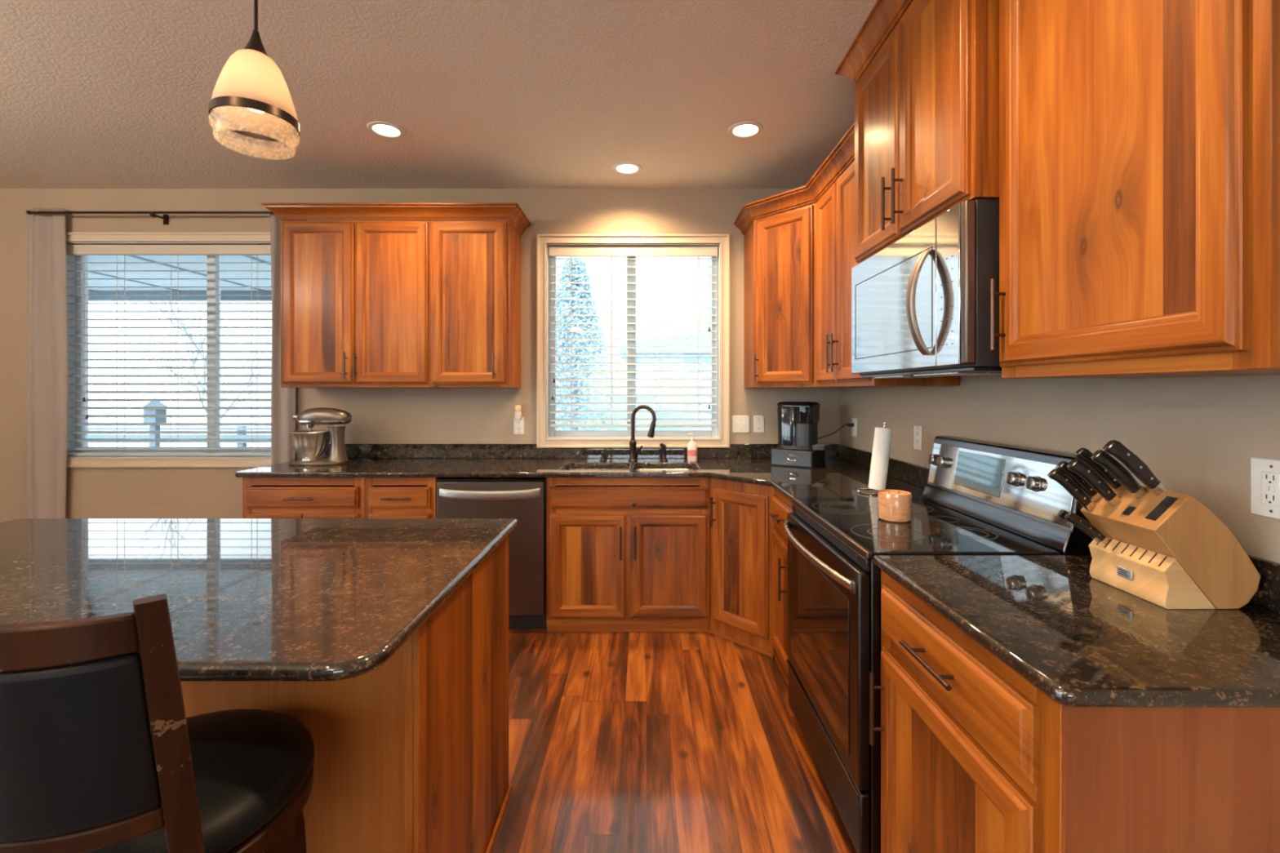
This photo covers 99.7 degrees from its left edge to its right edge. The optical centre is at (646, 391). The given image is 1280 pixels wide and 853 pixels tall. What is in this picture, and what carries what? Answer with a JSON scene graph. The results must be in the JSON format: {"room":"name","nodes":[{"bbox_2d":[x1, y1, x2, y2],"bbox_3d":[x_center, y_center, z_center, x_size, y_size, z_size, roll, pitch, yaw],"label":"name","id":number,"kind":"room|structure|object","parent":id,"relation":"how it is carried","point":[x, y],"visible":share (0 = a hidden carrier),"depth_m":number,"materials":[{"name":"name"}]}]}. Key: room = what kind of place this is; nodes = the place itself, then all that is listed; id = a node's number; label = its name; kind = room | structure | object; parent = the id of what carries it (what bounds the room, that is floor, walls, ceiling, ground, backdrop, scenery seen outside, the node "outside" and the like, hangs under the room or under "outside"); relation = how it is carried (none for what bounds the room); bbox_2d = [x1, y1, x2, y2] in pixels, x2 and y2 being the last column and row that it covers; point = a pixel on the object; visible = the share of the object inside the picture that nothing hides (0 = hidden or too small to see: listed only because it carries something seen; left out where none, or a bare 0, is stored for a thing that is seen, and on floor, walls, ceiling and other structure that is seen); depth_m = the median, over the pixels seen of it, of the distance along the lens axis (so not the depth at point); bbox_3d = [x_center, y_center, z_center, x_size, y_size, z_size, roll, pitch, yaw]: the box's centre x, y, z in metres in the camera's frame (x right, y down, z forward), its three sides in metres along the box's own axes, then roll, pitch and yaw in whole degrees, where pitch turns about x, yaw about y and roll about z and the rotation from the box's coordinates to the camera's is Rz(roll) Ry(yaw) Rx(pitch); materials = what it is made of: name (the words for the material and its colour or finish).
{"room":"kitchen","nodes":[
{"label":"kitchen","id":0,"kind":"room"},
{"bbox_2d":[0,188,839,522],"bbox_3d":[-2.140,-0.005,3.760,7.240,2.750,0.160,0,0,0],"label":"wall","id":1,"kind":"structure","parent":0,"point":[380,415],"depth_m":3.68,"materials":[{"name":"beige paint"}]},
{"bbox_2d":[25,210,273,225],"bbox_3d":[-3.216,-1.168,3.619,1.772,0.070,0.121,0,0,0],"label":"curtain rod","id":2,"kind":"object","parent":1,"relation":"attached to","point":[152,214],"visible":0.92,"depth_m":3.57,"materials":[{"name":"brown metal"}]},
{"bbox_2d":[26,207,67,518],"bbox_3d":[-4.032,0.060,3.627,0.283,2.580,0.041,0,0,0],"label":"curtain","id":3,"kind":"object","parent":2,"relation":"hanging from","point":[47,380],"visible":0.8,"depth_m":3.62,"materials":[{"name":"beige fabric"}]},
{"bbox_2d":[270,210,296,465],"bbox_3d":[-2.450,0.060,3.627,0.175,2.580,0.040,0,0,0],"label":"curtain","id":4,"kind":"object","parent":2,"relation":"hanging from","point":[283,400],"visible":0.37,"depth_m":3.62,"materials":[{"name":"beige fabric"}]},
{"bbox_2d":[66,232,271,467],"bbox_3d":[-3.243,-0.281,3.735,1.609,1.592,0.161,0,0,0],"label":"window","id":5,"kind":"structure","parent":1,"relation":"in","point":[72,238],"depth_m":3.73,"materials":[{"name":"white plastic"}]},
{"bbox_2d":[66,244,271,455],"bbox_3d":[-3.243,-0.280,3.713,1.457,1.443,0.070,0,0,0],"label":"window blind","id":6,"kind":"object","parent":5,"relation":"attached to","point":[71,250],"visible":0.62,"depth_m":3.70,"materials":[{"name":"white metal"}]},
{"bbox_2d":[280,220,430,387],"bbox_3d":[-1.806,-0.541,3.484,0.928,1.037,0.388,0,0,0],"label":"upper cabinet","id":7,"kind":"object","parent":1,"relation":"attached to","point":[355,295],"visible":0.92,"depth_m":3.34,"materials":[{"name":"brown wood"}]},
{"bbox_2d":[261,203,531,235],"bbox_3d":[-1.562,-1.103,3.477,1.556,0.082,0.398,0,0,0],"label":"crown molding","id":8,"kind":"structure","parent":1,"relation":"attached to","point":[513,212],"depth_m":3.32,"materials":[{"name":"brown wood"}]},
{"bbox_2d":[430,220,520,387],"bbox_3d":[-1.097,-0.541,3.484,0.487,1.037,0.388,0,0,0],"label":"upper cabinet","id":9,"kind":"object","parent":1,"relation":"attached to","point":[475,265],"visible":1,"depth_m":3.34,"materials":[{"name":"brown wood"}]},
{"bbox_2d":[513,417,524,434],"bbox_3d":[-0.867,0.234,3.676,0.072,0.116,0.008,0,0,0],"label":"wall outlet","id":10,"kind":"object","parent":1,"relation":"attached to","point":[518,425],"visible":0.89,"depth_m":3.67,"materials":[{"name":"white plastic"}]},
{"bbox_2d":[514,404,521,420],"bbox_3d":[-0.867,0.143,3.646,0.047,0.100,0.036,0,0,0],"label":"air freshener","id":11,"kind":"object","parent":10,"relation":"attached to","point":[517,408],"visible":1,"depth_m":3.63,"materials":[{"name":"white plastic"}]},
{"bbox_2d":[514,404,521,411],"bbox_3d":[-0.867,0.115,3.646,0.045,0.044,0.036,0,0,0],"label":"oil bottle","id":12,"kind":"object","parent":11,"relation":"on","point":[517,407],"depth_m":3.63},
{"bbox_2d":[319,444,929,488],"bbox_3d":[-0.503,0.406,2.989,3.643,0.098,1.378,0,0,0],"label":"backsplash","id":13,"kind":"structure","parent":1,"relation":"attached to","point":[915,474],"depth_m":3.66,"materials":[{"name":"black stone"}]},
{"bbox_2d":[536,234,729,447],"bbox_3d":[-0.089,-0.342,3.735,1.307,1.447,0.161,0,0,0],"label":"window","id":14,"kind":"structure","parent":1,"relation":"in","point":[546,437],"depth_m":3.66,"materials":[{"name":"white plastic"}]},
{"bbox_2d":[548,246,717,427],"bbox_3d":[-0.089,-0.371,3.713,1.155,1.236,0.070,0,0,0],"label":"window blind","id":15,"kind":"object","parent":14,"relation":"attached to","point":[570,251],"visible":0.95,"depth_m":3.70,"materials":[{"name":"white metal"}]},
{"bbox_2d":[732,415,749,432],"bbox_3d":[0.643,0.224,3.671,0.118,0.116,0.018,0,0,0],"label":"switch plate","id":16,"kind":"object","parent":1,"relation":"attached to","point":[740,424],"visible":1,"depth_m":3.67,"materials":[{"name":"white plastic"}]},
{"bbox_2d":[753,415,764,432],"bbox_3d":[0.766,0.224,3.671,0.072,0.116,0.018,0,0,0],"label":"switch plate","id":17,"kind":"object","parent":1,"relation":"attached to","point":[758,420],"visible":1,"depth_m":3.67,"materials":[{"name":"white plastic"}]},
{"bbox_2d":[744,202,874,387],"bbox_3d":[0.983,-0.541,3.353,0.664,1.037,0.644,0,0,0],"label":"upper cabinet","id":18,"kind":"object","parent":1,"relation":"attached to","point":[780,248],"visible":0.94,"depth_m":3.19,"materials":[{"name":"brown wood"}]},
{"bbox_2d":[733,122,854,235],"bbox_3d":[0.826,-1.103,2.985,0.269,0.082,1.455,0,0,-15],"label":"crown molding","id":19,"kind":"structure","parent":18,"relation":"attached to","point":[842,155],"depth_m":3.01,"materials":[{"name":"brown wood"}]},
{"bbox_2d":[0,0,913,188],"bbox_3d":[-2.140,-1.440,-0.260,7.240,0.120,8.200,0,0,0],"label":"ceiling","id":20,"kind":"structure","parent":0,"point":[95,94],"depth_m":2.49,"materials":[{"name":"white paint"}]},
{"bbox_2d":[208,0,299,159],"bbox_3d":[-0.976,-0.997,1.350,0.185,0.767,0.185,0,0,0],"label":"pendant lamp","id":21,"kind":"object","parent":20,"relation":"hanging from","point":[251,97],"visible":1,"depth_m":1.31,"materials":[{"name":"white glass"}]},
{"bbox_2d":[366,120,405,138],"bbox_3d":[-1.372,-1.376,2.849,0.186,0.006,0.186,0,0,0],"label":"recessed light","id":22,"kind":"object","parent":20,"relation":"in","point":[383,129],"visible":1,"depth_m":2.84,"materials":[{"name":"white plastic"}]},
{"bbox_2d":[612,161,642,174],"bbox_3d":[-0.119,-1.376,3.339,0.186,0.006,0.186,0,0,0],"label":"recessed light","id":23,"kind":"object","parent":20,"relation":"in","point":[625,167],"visible":1,"depth_m":3.33,"materials":[{"name":"white plastic"}]},
{"bbox_2d":[727,120,763,138],"bbox_3d":[0.523,-1.376,2.849,0.186,0.006,0.186,0,0,0],"label":"recessed light","id":24,"kind":"object","parent":20,"relation":"in","point":[748,129],"visible":1,"depth_m":2.84,"materials":[{"name":"white plastic"}]},
{"bbox_2d":[490,628,857,852],"bbox_3d":[-2.140,1.420,-0.260,7.240,0.100,8.200,0,0,0],"label":"floor","id":25,"kind":"structure","parent":0,"point":[620,742],"depth_m":2.05,"materials":[{"name":"brown wood"}]},
{"bbox_2d":[0,594,314,852],"bbox_3d":[-0.800,0.821,0.875,0.416,1.098,0.476,0,0,0],"label":"bar stool","id":26,"kind":"object","parent":25,"relation":"on","point":[100,752],"visible":1,"depth_m":0.69,"materials":[{"name":"black leather"}]},
{"bbox_2d":[84,708,314,852],"bbox_3d":[-0.800,0.652,0.905,0.416,0.080,0.416,0,0,0],"label":"seat cushion","id":27,"kind":"object","parent":26,"relation":"on","point":[252,768],"depth_m":0.89,"materials":[{"name":"black leather"}]},
{"bbox_2d":[242,477,364,518],"bbox_3d":[-1.952,0.927,3.340,0.691,0.885,0.660,0,0,0],"label":"base cabinet","id":28,"kind":"object","parent":25,"relation":"on","point":[262,497],"visible":0.2,"depth_m":3.06,"materials":[{"name":"brown wood"}]},
{"bbox_2d":[180,535,511,852],"bbox_3d":[-1.306,0.928,1.488,1.688,0.884,0.751,0,0,0],"label":"kitchen island","id":29,"kind":"object","parent":25,"relation":"on","point":[411,751],"visible":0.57,"depth_m":1.13,"materials":[{"name":"brown wood"}]},
{"bbox_2d":[0,518,518,680],"bbox_3d":[-1.353,0.470,1.419,1.793,0.030,1.051,0,0,0],"label":"island countertop","id":30,"kind":"structure","parent":29,"relation":"on","point":[249,599],"depth_m":1.30,"materials":[{"name":"stone"}]},
{"bbox_2d":[364,477,440,518],"bbox_3d":[-1.401,0.927,3.340,0.408,0.885,0.660,0,0,0],"label":"base cabinet","id":31,"kind":"object","parent":25,"relation":"on","point":[384,497],"visible":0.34,"depth_m":3.06,"materials":[{"name":"brown wood"}]},
{"bbox_2d":[436,477,546,628],"bbox_3d":[-0.882,0.934,3.327,0.617,0.872,0.647,0,0,0],"label":"dishwasher","id":32,"kind":"object","parent":25,"relation":"on","point":[523,500],"visible":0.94,"depth_m":3.05,"materials":[{"name":"grey metal"}]},
{"bbox_2d":[546,466,709,631],"bbox_3d":[-0.105,0.927,3.340,0.928,0.885,0.660,0,0,0],"label":"base cabinet","id":33,"kind":"object","parent":25,"relation":"on","point":[631,558],"visible":0.84,"depth_m":3.06,"materials":[{"name":"brown wood"}]},
{"bbox_2d":[709,477,775,657],"bbox_3d":[0.835,0.927,3.223,0.960,0.885,0.905,0,0,0],"label":"base cabinet","id":34,"kind":"object","parent":25,"relation":"on","point":[741,525],"visible":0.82,"depth_m":2.91,"materials":[{"name":"brown wood"}]},
{"bbox_2d":[235,457,924,502],"bbox_3d":[-0.503,0.470,2.989,3.643,0.030,1.379,0,0,0],"label":"countertop","id":35,"kind":"structure","parent":34,"relation":"on","point":[835,477],"depth_m":3.10,"materials":[{"name":"black stone"}]},
{"bbox_2d":[288,407,351,466],"bbox_3d":[-2.049,0.278,3.400,0.368,0.353,0.236,0,0,0],"label":"stand mixer","id":36,"kind":"object","parent":35,"relation":"on","point":[310,444],"visible":1,"depth_m":3.35,"materials":[{"name":"grey metal"}]},
{"bbox_2d":[288,430,330,458],"bbox_3d":[-2.115,0.335,3.400,0.236,0.167,0.236,0,0,0],"label":"mixing bowl","id":37,"kind":"object","parent":36,"relation":"on","point":[308,444],"depth_m":3.33,"materials":[{"name":"metal"}]},
{"bbox_2d":[600,451,605,461],"bbox_3d":[-0.285,0.422,3.515,0.040,0.065,0.071,0,0,0],"label":"soap dispenser","id":38,"kind":"object","parent":35,"relation":"on","point":[602,456],"visible":1,"depth_m":3.52,"materials":[{"name":"brown metal"}]},
{"bbox_2d":[560,466,699,486],"bbox_3d":[-0.095,0.579,3.290,0.826,0.185,0.346,0,0,0],"label":"sink","id":39,"kind":"object","parent":35,"relation":"in","point":[571,468],"visible":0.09,"depth_m":3.46,"materials":[{"name":"metal"}]},
{"bbox_2d":[628,404,656,462],"bbox_3d":[-0.028,0.272,3.495,0.190,0.366,0.060,0,0,22],"label":"kitchen faucet","id":40,"kind":"object","parent":35,"relation":"on","point":[633,442],"visible":1,"depth_m":3.50,"materials":[{"name":"brown metal"}]},
{"bbox_2d":[659,443,667,461],"bbox_3d":[0.113,0.395,3.517,0.052,0.119,0.054,0,0,0],"label":"sprayer","id":41,"kind":"object","parent":35,"relation":"on","point":[661,445],"visible":1,"depth_m":3.51,"materials":[{"name":"brown metal"}]},
{"bbox_2d":[687,433,697,461],"bbox_3d":[0.298,0.363,3.515,0.064,0.183,0.041,0,0,0],"label":"soap bottle","id":42,"kind":"object","parent":35,"relation":"on","point":[691,446],"visible":1,"depth_m":3.50,"materials":[{"name":"white plastic"}]},
{"bbox_2d":[771,447,825,467],"bbox_3d":[0.948,0.406,3.374,0.254,0.098,0.326,0,0,33],"label":"pod drawer","id":43,"kind":"object","parent":35,"relation":"on","point":[780,456],"visible":0.93,"depth_m":3.26,"materials":[{"name":"black plastic"}]},
{"bbox_2d":[776,401,831,450],"bbox_3d":[0.986,0.210,3.387,0.314,0.291,0.199,0,0,33],"label":"coffee maker","id":44,"kind":"object","parent":43,"relation":"on","point":[797,421],"visible":1,"depth_m":3.33,"materials":[{"name":"black plastic"}]},
{"bbox_2d":[811,443,831,450],"bbox_3d":[1.072,0.343,3.332,0.110,0.026,0.140,0,0,33],"label":"drip tray","id":45,"kind":"object","parent":44,"relation":"on","point":[814,446],"depth_m":3.28,"materials":[{"name":"plastic"}]},
{"bbox_2d":[817,422,853,439],"bbox_3d":[1.178,0.254,3.454,0.280,0.109,0.032,0,0,16],"label":"power cord","id":46,"kind":"object","parent":44,"relation":"attached to","point":[849,424],"visible":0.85,"depth_m":3.43,"materials":[{"name":"black plastic"}]},
{"bbox_2d":[856,422,885,494],"bbox_3d":[1.025,0.295,2.430,0.151,0.318,0.126,0,0,0],"label":"paper towel holder","id":47,"kind":"object","parent":35,"relation":"on","point":[883,423],"visible":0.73,"depth_m":2.42,"materials":[{"name":"silver metal"}]},
{"bbox_2d":[868,426,892,489],"bbox_3d":[1.052,0.302,2.430,0.103,0.280,0.072,0,0,0],"label":"paper towel roll","id":48,"kind":"object","parent":47,"relation":"on","point":[882,437],"visible":0.95,"depth_m":2.40,"materials":[{"name":"white paper"}]},
{"bbox_2d":[768,488,794,686],"bbox_3d":[0.945,0.927,2.538,0.700,0.885,0.475,0,0,0],"label":"base cabinet","id":49,"kind":"object","parent":25,"relation":"on","point":[781,505],"visible":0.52,"depth_m":2.58,"materials":[{"name":"brown wood"}]},
{"bbox_2d":[783,435,1093,852],"bbox_3d":[0.910,0.779,1.903,0.760,1.182,0.783,0,0,0],"label":"electric range","id":50,"kind":"object","parent":25,"relation":"on","point":[980,497],"visible":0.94,"depth_m":1.72,"materials":[{"name":"metal"}]},
{"bbox_2d":[866,558,880,852],"bbox_3d":[0.961,0.897,1.903,0.658,0.855,0.777,0,0,0],"label":"panel","id":51,"kind":"object","parent":50,"relation":"in","point":[873,573],"depth_m":1.52,"materials":[{"name":"metal"}]},
{"bbox_2d":[877,489,911,522],"bbox_3d":[0.873,0.400,1.900,0.109,0.099,0.109,0,0,0],"label":"candle","id":52,"kind":"object","parent":50,"relation":"on","point":[893,505],"visible":1,"depth_m":1.86,"materials":[{"name":"orange wax"}]},
{"bbox_2d":[791,497,1059,559],"bbox_3d":[0.889,0.462,1.903,0.542,0.023,0.783,0,0,0],"label":"cooktop","id":53,"kind":"object","parent":50,"relation":"in","point":[936,526],"depth_m":1.74,"materials":[{"name":"glass"}]},
{"bbox_2d":[869,569,1279,852],"bbox_3d":[0.945,0.927,1.178,0.700,0.885,0.660,0,0,0],"label":"base cabinet","id":54,"kind":"object","parent":25,"relation":"on","point":[975,757],"visible":0.77,"depth_m":0.90,"materials":[{"name":"brown wood"}]},
{"bbox_2d":[871,555,1279,706],"bbox_3d":[0.974,0.470,1.164,0.688,0.030,0.688,0,0,0],"label":"countertop","id":55,"kind":"structure","parent":54,"relation":"on","point":[1080,639],"depth_m":1.01,"materials":[{"name":"black stone"}]},
{"bbox_2d":[1080,484,1260,608],"bbox_3d":[1.170,0.336,1.222,0.223,0.238,0.194,0,0,0],"label":"knife block","id":56,"kind":"object","parent":55,"relation":"on","point":[1168,549],"visible":0.95,"depth_m":1.13,"materials":[{"name":"brown wood"}]},
{"bbox_2d":[1047,468,1095,511],"bbox_3d":[1.018,0.236,1.292,0.112,0.103,0.020,0,0,0],"label":"kitchen knife","id":57,"kind":"object","parent":56,"relation":"in","point":[1071,486],"visible":1,"depth_m":1.28,"materials":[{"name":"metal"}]},
{"bbox_2d":[1057,509,1099,542],"bbox_3d":[1.046,0.325,1.302,0.106,0.079,0.014,0,0,0],"label":"steak knife","id":58,"kind":"object","parent":56,"relation":"in","point":[1061,513],"visible":0.5,"depth_m":1.30,"materials":[{"name":"metal"}]},
{"bbox_2d":[1055,461,1102,502],"bbox_3d":[1.041,0.217,1.300,0.108,0.100,0.020,0,0,0],"label":"kitchen knife","id":59,"kind":"object","parent":56,"relation":"in","point":[1086,488],"visible":0.77,"depth_m":1.29,"materials":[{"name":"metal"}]},
{"bbox_2d":[1064,511,1110,544],"bbox_3d":[1.046,0.325,1.280,0.106,0.079,0.014,0,0,0],"label":"steak knife","id":60,"kind":"object","parent":56,"relation":"in","point":[1069,516],"visible":1,"depth_m":1.27,"materials":[{"name":"metal"}]},
{"bbox_2d":[1066,458,1120,506],"bbox_3d":[1.036,0.212,1.250,0.122,0.112,0.022,0,0,0],"label":"kitchen knife","id":61,"kind":"object","parent":56,"relation":"in","point":[1096,482],"visible":1,"depth_m":1.24,"materials":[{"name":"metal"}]},
{"bbox_2d":[1074,447,1126,494],"bbox_3d":[1.062,0.187,1.262,0.119,0.110,0.020,0,0,0],"label":"kitchen knife","id":62,"kind":"object","parent":56,"relation":"in","point":[1083,454],"visible":0.83,"depth_m":1.25,"materials":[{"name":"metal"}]},
{"bbox_2d":[1089,449,1146,499],"bbox_3d":[1.062,0.187,1.214,0.121,0.112,0.022,0,0,0],"label":"kitchen knife","id":63,"kind":"object","parent":56,"relation":"in","point":[1117,469],"visible":1,"depth_m":1.21,"materials":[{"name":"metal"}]},
{"bbox_2d":[1102,440,1165,496],"bbox_3d":[1.071,0.168,1.184,0.133,0.123,0.023,0,0,0],"label":"kitchen knife","id":64,"kind":"object","parent":56,"relation":"in","point":[1131,461],"visible":1,"depth_m":1.18,"materials":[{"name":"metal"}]},
{"bbox_2d":[840,374,1279,563],"bbox_3d":[1.400,-0.005,-0.340,0.160,2.750,8.040,0,0,0],"label":"wall","id":65,"kind":"structure","parent":0,"point":[1199,437],"depth_m":1.48,"materials":[{"name":"beige paint"}]},
{"bbox_2d":[852,417,857,436],"bbox_3d":[1.316,0.228,3.420,0.008,0.116,0.072,0,0,0],"label":"wall outlet","id":66,"kind":"object","parent":65,"relation":"attached to","point":[854,420],"visible":1,"depth_m":3.40,"materials":[{"name":"white plastic"}]},
{"bbox_2d":[816,160,959,386],"bbox_3d":[1.105,-0.541,2.647,0.420,1.037,0.767,0,0,0],"label":"upper cabinet","id":67,"kind":"object","parent":65,"relation":"attached to","point":[835,210],"visible":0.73,"depth_m":2.63,"materials":[{"name":"brown wood"}]},
{"bbox_2d":[913,425,921,450],"bbox_3d":[1.316,0.225,2.620,0.008,0.116,0.072,0,0,0],"label":"wall outlet","id":68,"kind":"object","parent":65,"relation":"attached to","point":[917,429],"visible":1,"depth_m":2.61,"materials":[{"name":"white plastic"}]},
{"bbox_2d":[854,0,999,264],"bbox_3d":[1.070,-0.909,1.857,0.491,0.772,0.809,0,0,0],"label":"upper cabinet","id":69,"kind":"object","parent":65,"relation":"attached to","point":[926,104],"visible":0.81,"depth_m":1.68,"materials":[{"name":"brown wood"}]},
{"bbox_2d":[835,0,912,82],"bbox_3d":[0.907,-1.337,1.859,0.186,0.082,0.947,0,0,0],"label":"crown molding","id":70,"kind":"structure","parent":69,"relation":"attached to","point":[885,15],"depth_m":2.03,"materials":[{"name":"brown wood"}]},
{"bbox_2d":[851,199,1001,377],"bbox_3d":[1.051,-0.286,1.857,0.522,0.467,0.806,0,0,0],"label":"microwave","id":71,"kind":"object","parent":69,"relation":"attached to","point":[921,303],"visible":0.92,"depth_m":1.62,"materials":[{"name":"silver metal"}]},
{"bbox_2d":[990,0,1279,377],"bbox_3d":[1.105,-0.573,1.139,0.420,1.075,0.627,0,0,0],"label":"upper cabinet","id":72,"kind":"object","parent":65,"relation":"attached to","point":[1140,140],"visible":1,"depth_m":1.04,"materials":[{"name":"brown wood"}]},
{"bbox_2d":[1247,554,1279,612],"bbox_3d":[1.308,0.406,1.164,0.020,0.098,0.684,0,0,0],"label":"backsplash","id":73,"kind":"structure","parent":65,"relation":"attached to","point":[1267,595],"depth_m":1.13,"materials":[{"name":"black stone"}]},
{"bbox_2d":[1250,457,1279,519],"bbox_3d":[1.315,0.205,1.135,0.011,0.124,0.082,0,0,0],"label":"wall outlet","id":74,"kind":"object","parent":65,"relation":"attached to","point":[1264,473],"visible":1,"depth_m":1.15,"materials":[{"name":"white plastic"}]},
{"bbox_2d":[1261,471,1279,506],"bbox_3d":[1.312,0.205,1.135,0.003,0.068,0.034,0,0,0],"label":"receptacle","id":75,"kind":"object","parent":74,"relation":"attached to","point":[1270,481],"depth_m":1.13,"materials":[{"name":"white plastic"}]},
{"label":"outside","id":76,"kind":"structure","parent":0,"visible":0},
{"bbox_2d":[88,412,271,446],"bbox_3d":[0.000,1.620,21.925,80.000,0.200,36.150,0,0,0],"label":"ground","id":77,"kind":"structure","parent":76,"point":[90,420],"depth_m":26.38,"materials":[{"name":"white snow"}]},
{"bbox_2d":[142,401,166,446],"bbox_3d":[-7.280,0.810,8.000,0.269,1.420,0.269,0,0,45],"label":"bird feeder","id":78,"kind":"object","parent":77,"relation":"on","point":[150,403],"visible":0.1,"depth_m":7.96,"materials":[{"name":"grey wood"}]},
{"bbox_2d":[88,426,271,446],"bbox_3d":[-6.750,1.060,9.245,9.500,0.920,0.150,0,0,0],"label":"fence","id":79,"kind":"object","parent":77,"relation":"on","point":[238,428],"visible":0.08,"depth_m":9.20,"materials":[{"name":"white wood"}]},
{"bbox_2d":[88,255,271,301],"bbox_3d":[-5.800,0.150,5.130,7.400,2.740,2.540,0,0,0],"label":"porch roof","id":80,"kind":"structure","parent":77,"relation":"on","point":[91,258],"depth_m":5.58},
{"bbox_2d":[117,301,271,420],"bbox_3d":[-9.307,-0.699,11.403,2.274,4.462,3.302,0,0,28],"label":"bare tree","id":81,"kind":"object","parent":77,"relation":"on","point":[182,324],"visible":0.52,"depth_m":11.25,"materials":[{"name":"plant"}]},
{"bbox_2d":[555,259,624,430],"bbox_3d":[-1.149,-0.295,8.575,1.927,3.630,1.910,0,0,0],"label":"leafy tree","id":82,"kind":"object","parent":77,"relation":"on","point":[574,295],"visible":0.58,"depth_m":8.44,"materials":[{"name":"green plant"}]},
{"bbox_2d":[555,389,664,430],"bbox_3d":[-1.300,0.745,10.950,3.300,1.550,1.200,0,0,0],"label":"garden shed","id":83,"kind":"object","parent":77,"relation":"on","point":[638,415],"visible":0.11,"depth_m":10.50,"materials":[{"name":"white"}]},
{"bbox_2d":[618,329,711,430],"bbox_3d":[3.500,-0.130,14.500,8.200,3.300,5.600,0,0,0],"label":"house","id":84,"kind":"structure","parent":77,"relation":"on","point":[702,335],"depth_m":12.00,"materials":[{"name":"white"}]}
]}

